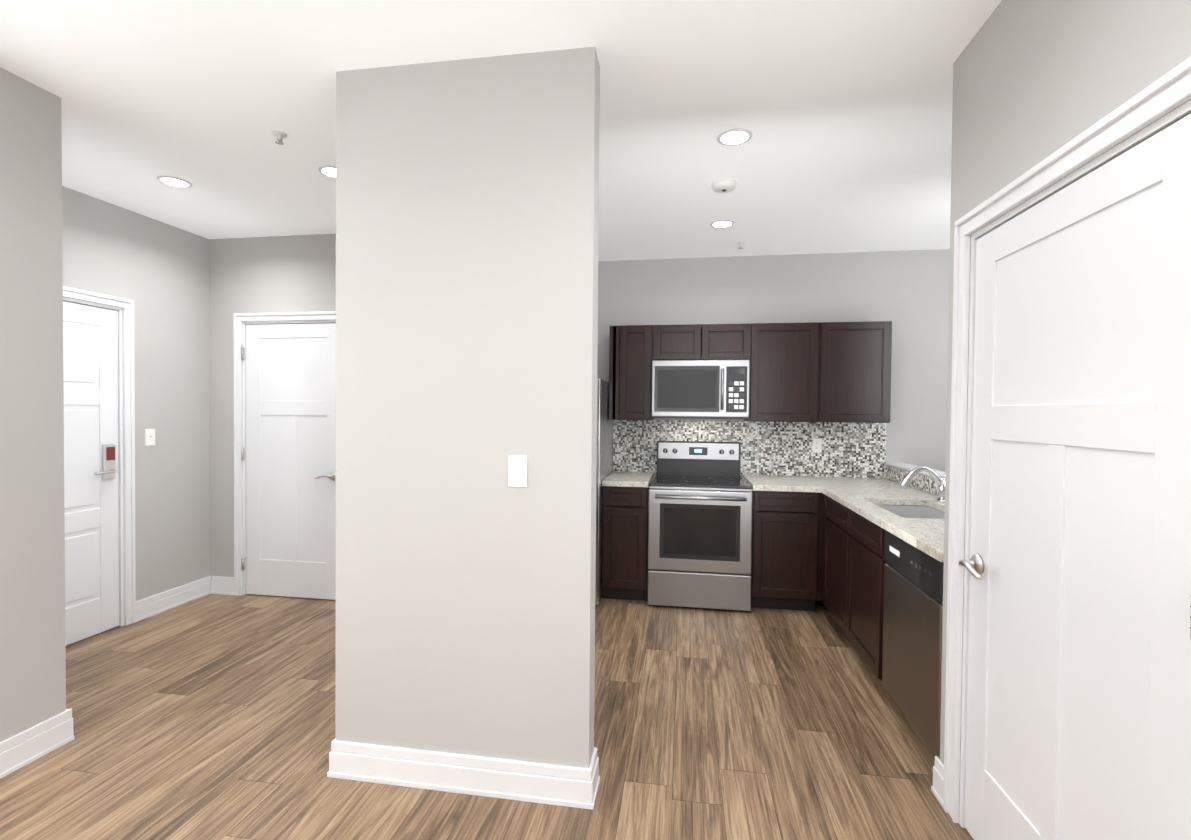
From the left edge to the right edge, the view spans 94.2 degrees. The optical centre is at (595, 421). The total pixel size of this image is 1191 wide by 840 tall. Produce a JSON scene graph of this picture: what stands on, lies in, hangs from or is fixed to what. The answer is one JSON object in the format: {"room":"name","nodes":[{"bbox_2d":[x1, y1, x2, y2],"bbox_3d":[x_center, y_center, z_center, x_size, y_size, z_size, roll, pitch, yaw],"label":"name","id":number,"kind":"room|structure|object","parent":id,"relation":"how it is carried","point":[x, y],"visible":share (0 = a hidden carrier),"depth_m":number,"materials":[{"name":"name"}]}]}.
{"room":"kitchen","nodes":[
{"label":"kitchen","id":0,"kind":"room"},
{"bbox_2d":[0,67,65,741],"bbox_3d":[-2.738,0.047,-0.221,0.120,2.740,5.245,1,1,9],"label":"wall","id":1,"kind":"structure","parent":0,"point":[32,619],"depth_m":2.23,"materials":[{"name":"paint"}]},
{"bbox_2d":[0,708,74,778],"bbox_3d":[-2.679,1.350,-0.200,0.026,0.135,5.267,1,1,9],"label":"baseboard","id":2,"kind":"structure","parent":1,"relation":"attached to","point":[30,745],"depth_m":2.25,"materials":[{"name":"white wood"}]},
{"bbox_2d":[62,186,209,624],"bbox_3d":[-3.181,-0.020,3.474,0.120,2.740,1.915,1,1,9],"label":"wall","id":3,"kind":"structure","parent":0,"point":[157,271],"depth_m":3.90,"materials":[{"name":"paint"}]},
{"bbox_2d":[63,301,118,645],"bbox_3d":[-3.170,0.319,3.161,0.096,2.057,0.910,1,1,9],"label":"entry door","id":4,"kind":"structure","parent":3,"relation":"in","point":[90,384],"depth_m":3.44,"materials":[{"name":"white wood"}]},
{"bbox_2d":[63,286,135,626],"bbox_3d":[-3.220,0.281,3.168,0.143,2.147,1.074,1,1,9],"label":"door frame","id":5,"kind":"structure","parent":3,"relation":"attached to","point":[126,445],"depth_m":3.64,"materials":[{"name":"white wood"}]},
{"bbox_2d":[145,429,154,445],"bbox_3d":[-3.058,0.110,3.808,0.020,0.116,0.072,1,1,9],"label":"light switch","id":6,"kind":"object","parent":3,"relation":"attached to","point":[149,437],"visible":1,"depth_m":3.80,"materials":[{"name":"white plastic"}]},
{"bbox_2d":[136,576,215,621],"bbox_3d":[-3.036,1.275,4.009,0.026,0.135,0.613,1,1,9],"label":"baseboard","id":7,"kind":"structure","parent":3,"relation":"attached to","point":[150,606],"depth_m":3.99,"materials":[{"name":"white wood"}]},
{"bbox_2d":[209,234,335,580],"bbox_3d":[-1.992,-0.022,4.193,2.000,2.740,0.120,1,1,9],"label":"wall","id":8,"kind":"structure","parent":0,"point":[278,274],"depth_m":4.22,"materials":[{"name":"paint"}]},
{"bbox_2d":[233,311,335,595],"bbox_3d":[-2.283,0.264,4.231,0.964,2.162,0.143,1,1,9],"label":"door frame","id":9,"kind":"structure","parent":8,"relation":"attached to","point":[240,443],"depth_m":4.24,"materials":[{"name":"white wood"}]},
{"bbox_2d":[242,323,335,599],"bbox_3d":[-2.301,0.302,4.176,0.817,2.072,0.102,1,1,9],"label":"back door","id":10,"kind":"structure","parent":8,"relation":"in","point":[290,460],"depth_m":4.20,"materials":[{"name":"white wood"}]},
{"bbox_2d":[335,47,599,767],"bbox_3d":[-0.504,0.026,2.138,1.012,2.740,0.120,1,1,9],"label":"wall","id":11,"kind":"structure","parent":0,"point":[467,215],"depth_m":2.07,"materials":[{"name":"paint"}]},
{"bbox_2d":[327,739,599,809],"bbox_3d":[-0.515,1.328,2.160,1.056,0.136,0.164,1,1,9],"label":"baseboard","id":12,"kind":"structure","parent":11,"relation":"attached to","point":[561,785],"depth_m":2.08,"materials":[{"name":"white wood"}]},
{"bbox_2d":[508,455,526,486],"bbox_3d":[-0.288,0.185,2.035,0.072,0.116,0.020,1,1,9],"label":"light switch","id":13,"kind":"object","parent":11,"relation":"attached to","point":[517,470],"visible":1,"depth_m":2.04,"materials":[{"name":"white plastic"}]},
{"bbox_2d":[0,594,972,839],"bbox_3d":[-0.544,1.440,0.997,7.100,0.050,8.500,1,1,9],"label":"floor","id":14,"kind":"structure","parent":0,"point":[210,717],"depth_m":2.38,"materials":[{"name":"brown wood"}]},
{"bbox_2d":[595,378,612,606],"bbox_3d":[-0.302,0.519,4.407,0.764,1.680,0.902,1,1,9],"label":"refrigerator","id":15,"kind":"object","parent":14,"relation":"on","point":[604,446],"visible":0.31,"depth_m":4.14,"materials":[{"name":"silver metal"}]},
{"bbox_2d":[602,486,648,600],"bbox_3d":[0.269,0.923,4.454,0.345,0.880,0.640,1,1,9],"label":"base cabinet","id":16,"kind":"object","parent":14,"relation":"on","point":[625,545],"visible":0.96,"depth_m":4.15,"materials":[{"name":"black wood"}]},
{"bbox_2d":[602,472,652,486],"bbox_3d":[0.271,0.464,4.442,0.347,0.040,0.650,1,1,9],"label":"countertop","id":17,"kind":"structure","parent":16,"relation":"on","point":[618,479],"depth_m":4.24,"materials":[{"name":"stone"}]},
{"bbox_2d":[648,441,752,610],"bbox_3d":[0.801,0.773,4.308,0.742,1.195,0.758,1,1,9],"label":"range","id":18,"kind":"object","parent":14,"relation":"on","point":[700,525],"visible":1,"depth_m":4.01,"materials":[{"name":"grey metal"}]},
{"bbox_2d":[751,491,818,610],"bbox_3d":[1.406,0.936,4.273,0.462,0.880,0.640,1,1,9],"label":"base cabinet","id":19,"kind":"object","parent":14,"relation":"on","point":[785,540],"visible":0.96,"depth_m":3.97,"materials":[{"name":"black wood"}]},
{"bbox_2d":[743,475,817,492],"bbox_3d":[1.411,0.477,4.259,0.465,0.040,0.653,1,1,9],"label":"countertop","id":20,"kind":"structure","parent":19,"relation":"on","point":[758,483],"depth_m":4.07,"materials":[{"name":"stone"}]},
{"bbox_2d":[818,493,826,600],"bbox_3d":[1.950,0.943,4.162,0.643,0.880,0.688,1,1,9],"label":"base cabinet","id":21,"kind":"object","parent":14,"relation":"on","point":[822,516],"visible":0.15,"depth_m":3.94,"materials":[{"name":"black wood"}]},
{"bbox_2d":[823,496,885,680],"bbox_3d":[1.811,0.957,3.254,0.630,0.880,1.145,1,1,9],"label":"base cabinet","id":22,"kind":"object","parent":14,"relation":"on","point":[854,561],"visible":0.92,"depth_m":3.15,"materials":[{"name":"black wood"}]},
{"bbox_2d":[826,477,899,487],"bbox_3d":[1.966,0.483,4.171,0.360,0.040,0.653,1,1,9],"label":"countertop","id":23,"kind":"structure","parent":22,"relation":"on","point":[874,483],"depth_m":4.20,"materials":[{"name":"stone"}]},
{"bbox_2d":[806,477,944,561],"bbox_3d":[1.813,0.497,3.267,0.642,0.040,2.486,1,1,9],"label":"countertop","id":24,"kind":"structure","parent":22,"relation":"on","point":[862,497],"depth_m":3.17,"materials":[{"name":"stone"}]},
{"bbox_2d":[876,504,944,518],"bbox_3d":[1.781,0.666,3.075,0.422,0.288,0.702,1,1,9],"label":"sink","id":25,"kind":"object","parent":24,"relation":"in","point":[908,511],"visible":0.04,"depth_m":3.38,"materials":[{"name":"silver metal"}]},
{"bbox_2d":[899,466,944,501],"bbox_3d":[1.990,0.363,3.321,0.312,0.229,0.060,1,1,9],"label":"faucet","id":26,"kind":"object","parent":24,"relation":"on","point":[908,477],"visible":0.83,"depth_m":3.31,"materials":[{"name":"silver metal"}]},
{"bbox_2d":[882,530,943,758],"bbox_3d":[1.675,0.973,2.379,0.624,0.876,0.618,1,1,9],"label":"dishwasher","id":27,"kind":"object","parent":14,"relation":"on","point":[912,629],"visible":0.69,"depth_m":2.36,"materials":[{"name":"grey metal"}]},
{"bbox_2d":[0,0,1001,260],"bbox_3d":[-0.520,-1.349,0.950,7.100,0.050,8.500,1,1,9],"label":"ceiling","id":28,"kind":"structure","parent":0,"point":[840,110],"depth_m":2.33,"materials":[{"name":"paint"}]},
{"bbox_2d":[157,176,191,187],"bbox_3d":[-2.421,-1.376,3.187,0.164,0.006,0.164,1,1,9],"label":"recessed light","id":29,"kind":"object","parent":28,"relation":"in","point":[175,181],"visible":1,"depth_m":3.18,"materials":[{"name":"white"}]},
{"bbox_2d":[272,131,286,144],"bbox_3d":[-1.498,-1.340,2.625,0.064,0.042,0.064,1,1,9],"label":"sprinkler","id":30,"kind":"object","parent":28,"relation":"attached to","point":[279,135],"visible":1,"depth_m":2.62,"materials":[{"name":"white metal"}]},
{"bbox_2d":[318,165,335,177],"bbox_3d":[-1.432,-1.365,3.040,0.164,0.006,0.164,1,1,9],"label":"recessed light","id":31,"kind":"object","parent":28,"relation":"in","point":[328,170],"visible":0.46,"depth_m":3.01,"materials":[{"name":"white"}]},
{"bbox_2d":[710,220,734,227],"bbox_3d":[0.874,-1.358,3.816,0.164,0.006,0.164,1,1,9],"label":"recessed light","id":32,"kind":"object","parent":28,"relation":"in","point":[722,223],"visible":1,"depth_m":3.80,"materials":[{"name":"white"}]},
{"bbox_2d":[712,179,736,192],"bbox_3d":[0.732,-1.331,3.150,0.136,0.040,0.136,1,1,9],"label":"smoke detector","id":33,"kind":"object","parent":28,"relation":"attached to","point":[723,185],"visible":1,"depth_m":3.11,"materials":[{"name":"white plastic"}]},
{"bbox_2d":[717,128,752,145],"bbox_3d":[0.657,-1.339,2.615,0.164,0.006,0.164,1,1,9],"label":"recessed light","id":34,"kind":"object","parent":28,"relation":"in","point":[735,137],"visible":1,"depth_m":2.61,"materials":[{"name":"white"}]},
{"bbox_2d":[736,242,743,248],"bbox_3d":[1.109,-1.345,4.245,0.064,0.042,0.064,1,1,9],"label":"sprinkler","id":35,"kind":"object","parent":28,"relation":"attached to","point":[739,243],"visible":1,"depth_m":4.24,"materials":[{"name":"white metal"}]},
{"bbox_2d":[597,249,949,478],"bbox_3d":[1.225,-0.002,4.683,4.440,2.740,0.120,1,1,9],"label":"wall","id":36,"kind":"structure","parent":0,"point":[906,293],"depth_m":4.49,"materials":[{"name":"paint"}]},
{"bbox_2d":[609,325,653,419],"bbox_3d":[0.304,-0.390,4.584,0.344,0.758,0.348,1,1,9],"label":"upper cabinet","id":37,"kind":"object","parent":36,"relation":"attached to","point":[630,370],"visible":1,"depth_m":4.42,"materials":[{"name":"brown wood"}]},
{"bbox_2d":[652,323,750,360],"bbox_3d":[0.849,-0.620,4.494,0.752,0.285,0.348,1,1,9],"label":"upper cabinet","id":38,"kind":"object","parent":36,"relation":"attached to","point":[704,342],"visible":0.98,"depth_m":4.32,"materials":[{"name":"brown wood"}]},
{"bbox_2d":[652,360,749,418],"bbox_3d":[0.834,-0.249,4.443,0.738,0.450,0.464,1,1,9],"label":"microwave","id":39,"kind":"object","parent":38,"relation":"attached to","point":[710,389],"visible":1,"depth_m":4.26,"materials":[{"name":"grey metal"}]},
{"bbox_2d":[613,420,884,478],"bbox_3d":[1.233,0.223,4.620,2.190,0.452,0.007,1,1,9],"label":"tile backsplash","id":40,"kind":"structure","parent":36,"relation":"attached to","point":[853,450],"depth_m":4.58,"materials":[{"name":"tile"}]},
{"bbox_2d":[812,438,821,452],"bbox_3d":[1.809,0.199,4.519,0.072,0.116,0.009,1,1,9],"label":"outlet","id":41,"kind":"object","parent":40,"relation":"attached to","point":[816,445],"visible":1,"depth_m":4.52,"materials":[{"name":"white plastic"}]},
{"bbox_2d":[744,322,818,421],"bbox_3d":[1.467,-0.376,4.399,0.511,0.758,0.348,1,1,9],"label":"upper cabinet","id":42,"kind":"object","parent":36,"relation":"attached to","point":[784,368],"visible":1,"depth_m":4.23,"materials":[{"name":"brown wood"}]},
{"bbox_2d":[818,321,891,422],"bbox_3d":[1.974,-0.371,4.318,0.513,0.758,0.348,1,1,9],"label":"upper cabinet","id":43,"kind":"object","parent":36,"relation":"attached to","point":[854,380],"visible":1,"depth_m":4.15,"materials":[{"name":"brown wood"}]},
{"bbox_2d":[886,462,944,495],"bbox_3d":[2.197,0.875,3.214,0.138,1.053,2.500,1,1,9],"label":"wall","id":44,"kind":"structure","parent":0,"point":[904,466],"depth_m":4.09,"materials":[{"name":"paint"}]},
{"bbox_2d":[885,423,938,495],"bbox_3d":[2.138,0.255,3.216,0.007,0.452,2.495,1,1,9],"label":"tile backsplash","id":45,"kind":"structure","parent":44,"relation":"attached to","point":[920,482],"depth_m":3.89,"materials":[{"name":"tile"}]},
{"bbox_2d":[940,0,1190,806],"bbox_3d":[0.938,0.086,-0.663,0.120,2.740,5.530,1,1,9],"label":"wall","id":46,"kind":"structure","parent":0,"point":[1035,82],"depth_m":1.56,"materials":[{"name":"paint"}]},
{"bbox_2d":[931,756,943,806],"bbox_3d":[0.858,1.387,-0.622,0.022,0.135,5.547,1,1,9],"label":"baseboard","id":47,"kind":"structure","parent":46,"relation":"attached to","point":[937,787],"depth_m":2.07,"materials":[{"name":"white wood"}]},
{"bbox_2d":[943,57,1190,827],"bbox_3d":[1.263,0.359,1.472,0.143,2.127,1.048,1,1,9],"label":"door frame","id":48,"kind":"structure","parent":46,"relation":"attached to","point":[1168,92],"depth_m":1.91,"materials":[{"name":"white wood"}]},
{"bbox_2d":[959,113,1190,839],"bbox_3d":[1.204,0.401,1.473,0.102,2.027,0.881,1,1,9],"label":"door","id":49,"kind":"structure","parent":46,"relation":"in","point":[1077,565],"depth_m":1.37,"materials":[{"name":"white wood"}]}
]}

